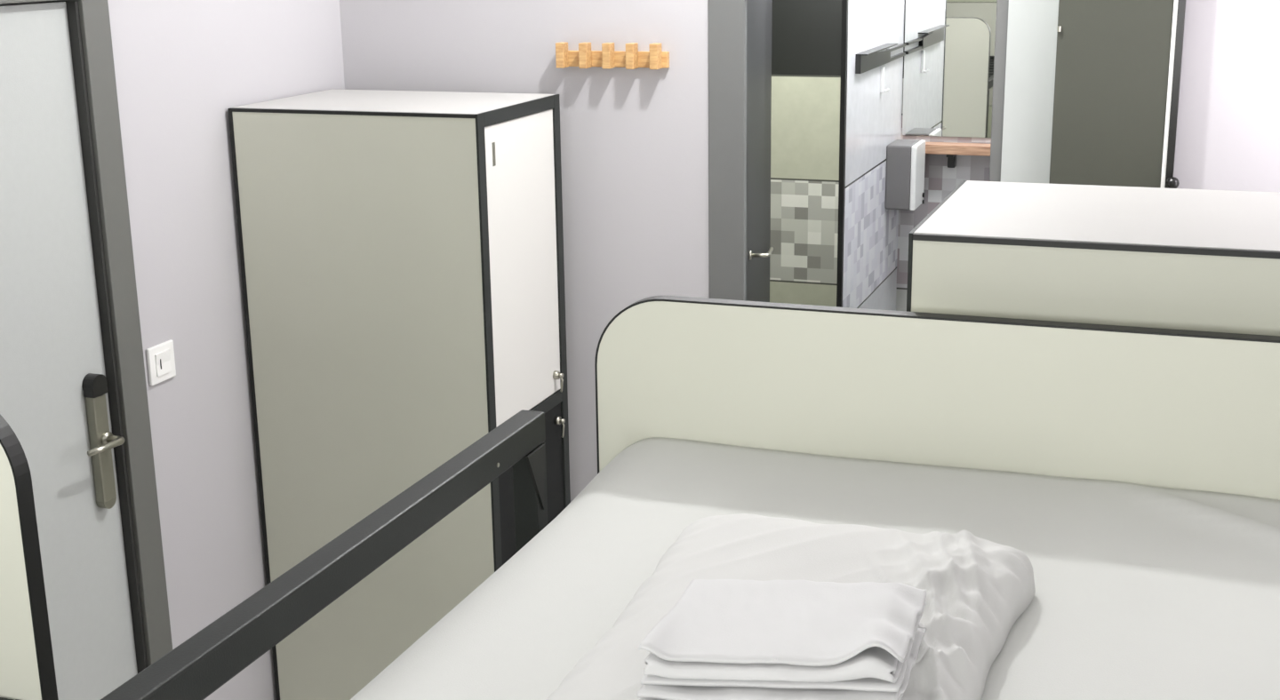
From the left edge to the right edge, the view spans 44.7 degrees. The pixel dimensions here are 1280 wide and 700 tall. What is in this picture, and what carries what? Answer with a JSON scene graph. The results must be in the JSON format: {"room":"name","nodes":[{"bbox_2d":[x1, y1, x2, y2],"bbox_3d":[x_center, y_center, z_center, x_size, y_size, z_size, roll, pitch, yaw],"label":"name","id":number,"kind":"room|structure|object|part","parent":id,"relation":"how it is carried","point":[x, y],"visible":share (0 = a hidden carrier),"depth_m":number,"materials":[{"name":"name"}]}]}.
{"room":"dormitory","nodes":[
{"label":"dormitory","id":0,"kind":"room"},
{"bbox_2d":[0,0,344,699],"bbox_3d":[-1.767,0.190,1.911,0.100,3.000,5.568,5,16,19],"label":"wall","id":1,"kind":"structure","parent":0,"point":[180,65],"depth_m":3.73,"materials":[{"name":"paint"}]},
{"bbox_2d":[0,0,172,699],"bbox_3d":[-1.303,0.319,3.112,0.123,2.120,1.000,5,16,19],"label":"door","id":2,"kind":"structure","parent":1,"relation":"in","point":[74,395],"depth_m":3.33,"materials":[{"name":"grey wood"}]},
{"bbox_3d":[-1.188,0.222,3.428,0.024,0.269,0.044,5,16,19],"label":"lock plate","id":3,"kind":"part","parent":2,"relation":"part of","materials":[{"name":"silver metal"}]},
{"bbox_3d":[-1.167,0.209,3.372,0.058,0.032,0.123,5,16,19],"label":"handle","id":4,"kind":"part","parent":2,"relation":"part of","materials":[{"name":"silver metal"}]},
{"bbox_2d":[145,339,175,386],"bbox_3d":[-1.101,0.029,3.583,0.014,0.088,0.092,5,16,19],"label":"light switch","id":5,"kind":"object","parent":1,"relation":"attached to","point":[160,358],"visible":1,"depth_m":3.57,"materials":[{"name":"white plastic"}]},
{"bbox_2d":[339,0,1279,502],"bbox_3d":[0.849,-0.351,3.794,3.483,3.000,0.100,5,16,19],"label":"wall","id":6,"kind":"structure","parent":0,"point":[635,142],"depth_m":4.03,"materials":[{"name":"paint"}]},
{"bbox_2d":[555,41,669,69],"bbox_3d":[-0.074,-0.748,3.949,0.296,0.063,0.052,5,16,19],"label":"coat rack","id":7,"kind":"object","parent":6,"relation":"attached to","point":[631,58],"visible":1,"depth_m":3.94,"materials":[{"name":"brown wood"}]},
{"bbox_2d":[707,0,1008,302],"bbox_3d":[0.614,-0.022,4.284,0.788,2.120,0.674,5,16,19],"label":"door","id":8,"kind":"structure","parent":6,"relation":"in","point":[740,31],"depth_m":3.96,"materials":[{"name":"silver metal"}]},
{"bbox_3d":[0.320,-0.258,4.109,0.056,0.024,0.102,2,15,10],"label":"handle","id":9,"kind":"part","parent":8,"relation":"part of","materials":[{"name":"silver metal"}]},
{"bbox_2d":[1000,0,1058,183],"bbox_3d":[0.921,-0.041,3.792,0.114,2.400,0.008,5,16,19],"label":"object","id":10,"kind":"structure","parent":6,"relation":"attached to","point":[1031,48],"depth_m":3.64,"materials":[{"name":"grey paint"}]},
{"bbox_2d":[1048,0,1186,188],"bbox_3d":[1.098,0.033,3.697,0.289,2.300,0.096,5,16,19],"label":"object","id":11,"kind":"structure","parent":6,"relation":"in","point":[1118,66],"depth_m":3.54,"materials":[{"name":"grey wood"}]},
{"bbox_3d":[1.206,-0.380,3.521,0.030,0.028,0.053,5,16,19],"label":"knob","id":12,"kind":"part","parent":11,"relation":"part of","materials":[{"name":"black plastic"}]},
{"bbox_2d":[842,0,904,311],"bbox_3d":[0.742,-0.358,4.991,0.012,2.400,0.863,5,16,19],"label":"wall partition","id":13,"kind":"structure","parent":0,"point":[873,116],"depth_m":4.87,"materials":[{"name":"tile"}]},
{"bbox_2d":[836,0,848,307],"bbox_3d":[0.591,-0.248,4.590,0.014,2.400,0.022,5,16,19],"label":"trim","id":14,"kind":"structure","parent":13,"relation":"attached to","point":[844,3],"depth_m":4.49,"materials":[{"name":"black metal"}]},
{"bbox_2d":[855,43,905,73],"bbox_3d":[0.770,-0.925,4.872,0.035,0.057,0.720,5,16,19],"label":"towel holder","id":15,"kind":"object","parent":13,"relation":"attached to","point":[868,60],"visible":1,"depth_m":4.74,"materials":[{"name":"grey metal"}]},
{"bbox_2d":[880,66,889,92],"bbox_3d":[0.775,-0.854,4.911,0.029,0.080,0.024,5,16,19],"label":"wall hook","id":16,"kind":"object","parent":13,"relation":"attached to","point":[882,70],"visible":1,"depth_m":4.91,"materials":[{"name":"white plastic"}]},
{"bbox_2d":[884,139,925,210],"bbox_3d":[0.884,-0.583,5.164,0.106,0.212,0.170,5,16,19],"label":"dispenser","id":17,"kind":"object","parent":13,"relation":"attached to","point":[905,158],"visible":1,"depth_m":5.09,"materials":[{"name":"white plastic"}]},
{"bbox_2d":[769,0,991,311],"bbox_3d":[0.823,-0.773,5.378,1.450,3.000,0.100,5,16,19],"label":"wall","id":18,"kind":"structure","parent":0,"point":[806,35],"depth_m":5.41,"materials":[{"name":"tile"}]},
{"bbox_2d":[902,0,996,137],"bbox_3d":[1.038,-1.141,5.139,0.322,0.872,0.006,5,16,19],"label":"mirror","id":19,"kind":"object","parent":18,"relation":"attached to","point":[949,58],"visible":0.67,"depth_m":5.19,"materials":[{"name":"clear glass"}]},
{"bbox_2d":[925,142,990,167],"bbox_3d":[1.034,-0.654,5.235,0.326,0.082,0.075,5,16,19],"label":"wooden shelf","id":20,"kind":"object","parent":18,"relation":"attached to","point":[951,149],"visible":0.58,"depth_m":5.19,"materials":[{"name":"brown wood"}]},
{"bbox_3d":[0.153,1.629,2.425,3.583,0.100,7.100,5,16,19],"label":"floor","id":21,"kind":"structure","parent":0,"visible":0},
{"bbox_2d":[0,415,58,699],"bbox_3d":[-1.518,1.068,1.192,1.045,1.667,2.050,5,16,19],"label":"headboard","id":22,"kind":"object","parent":21,"relation":"on","point":[27,663],"visible":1,"depth_m":1.78,"materials":[{"name":"laminate"}]},
{"bbox_3d":[-1.159,0.362,1.982,0.994,0.714,0.022,5,16,19],"label":"headboard","id":23,"kind":"part","parent":22,"relation":"part of","materials":[{"name":"laminate"}]},
{"bbox_2d":[227,88,570,699],"bbox_3d":[-0.576,0.235,4.077,0.685,1.764,0.482,5,16,19],"label":"locker","id":24,"kind":"object","parent":21,"relation":"on","point":[402,252],"visible":0.68,"depth_m":3.80,"materials":[{"name":"laminate"}]},
{"bbox_3d":[-0.894,0.128,4.167,0.011,1.593,0.480,5,16,19],"label":"panel","id":25,"kind":"part","parent":24,"relation":"part of","materials":[{"name":"beige laminate"}]},
{"bbox_3d":[-0.677,-0.555,3.638,0.647,0.008,0.007,5,16,19],"label":"trim","id":26,"kind":"part","parent":24,"relation":"part of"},
{"bbox_3d":[-0.600,-0.615,3.855,0.654,0.008,0.468,5,16,19],"label":"panel","id":27,"kind":"part","parent":24,"relation":"part of","materials":[{"name":"laminate"}]},
{"bbox_3d":[-0.294,-0.205,3.851,0.020,0.738,0.406,5,16,19],"label":"door","id":28,"kind":"part","parent":24,"relation":"part of","materials":[{"name":"white laminate"}]},
{"bbox_3d":[-0.278,0.176,3.949,0.006,1.594,0.480,5,16,19],"label":"frame","id":29,"kind":"part","parent":24,"relation":"part of","materials":[{"name":"metal"}]},
{"bbox_3d":[-0.283,0.551,4.053,0.020,0.753,0.406,5,16,19],"label":"door","id":30,"kind":"part","parent":24,"relation":"part of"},
{"bbox_2d":[100,296,1279,699],"bbox_3d":[0.054,1.011,1.318,1.045,1.667,2.050,5,16,19],"label":"bunk bed","id":31,"kind":"object","parent":21,"relation":"on","point":[1156,407],"visible":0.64,"depth_m":2.00,"materials":[{"name":"laminate"}]},
{"bbox_3d":[-0.429,0.391,1.332,0.035,0.211,1.692,5,16,19],"label":"guard rail","id":32,"kind":"part","parent":31,"relation":"part of","materials":[{"name":"metal"}]},
{"bbox_3d":[-0.137,0.175,2.053,0.004,0.089,0.055,5,16,19],"label":"gusset plate","id":33,"kind":"part","parent":31,"relation":"part of","materials":[{"name":"black metal"}]},
{"bbox_2d":[350,437,1279,699],"bbox_3d":[0.067,0.476,1.171,0.994,0.176,1.995,5,16,19],"label":"mattress","id":34,"kind":"object","parent":31,"relation":"on","point":[1143,592],"visible":0.66,"depth_m":1.75,"materials":[{"name":"white fabric"}]},
{"bbox_2d":[545,513,1035,699],"bbox_3d":[0.149,0.271,1.500,0.413,0.082,0.631,5,16,19],"label":"pillow","id":35,"kind":"object","parent":34,"relation":"on","point":[977,589],"visible":0.59,"depth_m":1.57,"materials":[{"name":"white fabric"}]},
{"bbox_2d":[636,627,926,699],"bbox_3d":[0.126,0.269,1.337,0.209,0.019,0.241,5,16,19],"label":"sheet","id":36,"kind":"object","parent":35,"relation":"on","point":[646,692],"visible":0.16,"depth_m":1.27,"materials":[{"name":"white fabric"}]},
{"bbox_2d":[638,579,926,692],"bbox_3d":[0.130,0.236,1.344,0.249,0.041,0.175,0,15,5],"label":"folded towel","id":37,"kind":"object","parent":36,"relation":"on","point":[778,634],"visible":1,"depth_m":1.31,"materials":[{"name":"white fabric"}]},
{"bbox_3d":[0.414,0.305,2.108,0.994,0.714,0.022,5,16,19],"label":"headboard","id":38,"kind":"part","parent":31,"relation":"part of","materials":[{"name":"laminate"}]},
{"bbox_2d":[906,180,1279,335],"bbox_3d":[0.753,0.662,2.398,0.685,1.764,0.482,5,16,19],"label":"locker","id":39,"kind":"object","parent":21,"relation":"on","point":[1175,259],"visible":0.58,"depth_m":2.03,"materials":[{"name":"laminate"}]},
{"bbox_3d":[0.452,0.556,2.483,0.006,1.594,0.480,5,16,19],"label":"frame","id":40,"kind":"part","parent":39,"relation":"part of","materials":[{"name":"metal"}]},
{"bbox_3d":[0.680,0.642,2.165,0.647,1.586,0.014,5,16,19],"label":"panel","id":41,"kind":"part","parent":39,"relation":"part of","materials":[{"name":"laminate"}]},
{"bbox_3d":[0.667,-0.126,1.955,0.647,0.008,0.007,5,16,19],"label":"trim","id":42,"kind":"part","parent":39,"relation":"part of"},
{"bbox_3d":[0.751,-0.185,2.169,0.654,0.008,0.468,5,16,19],"label":"panel","id":43,"kind":"part","parent":39,"relation":"part of","materials":[{"name":"laminate"}]}
]}

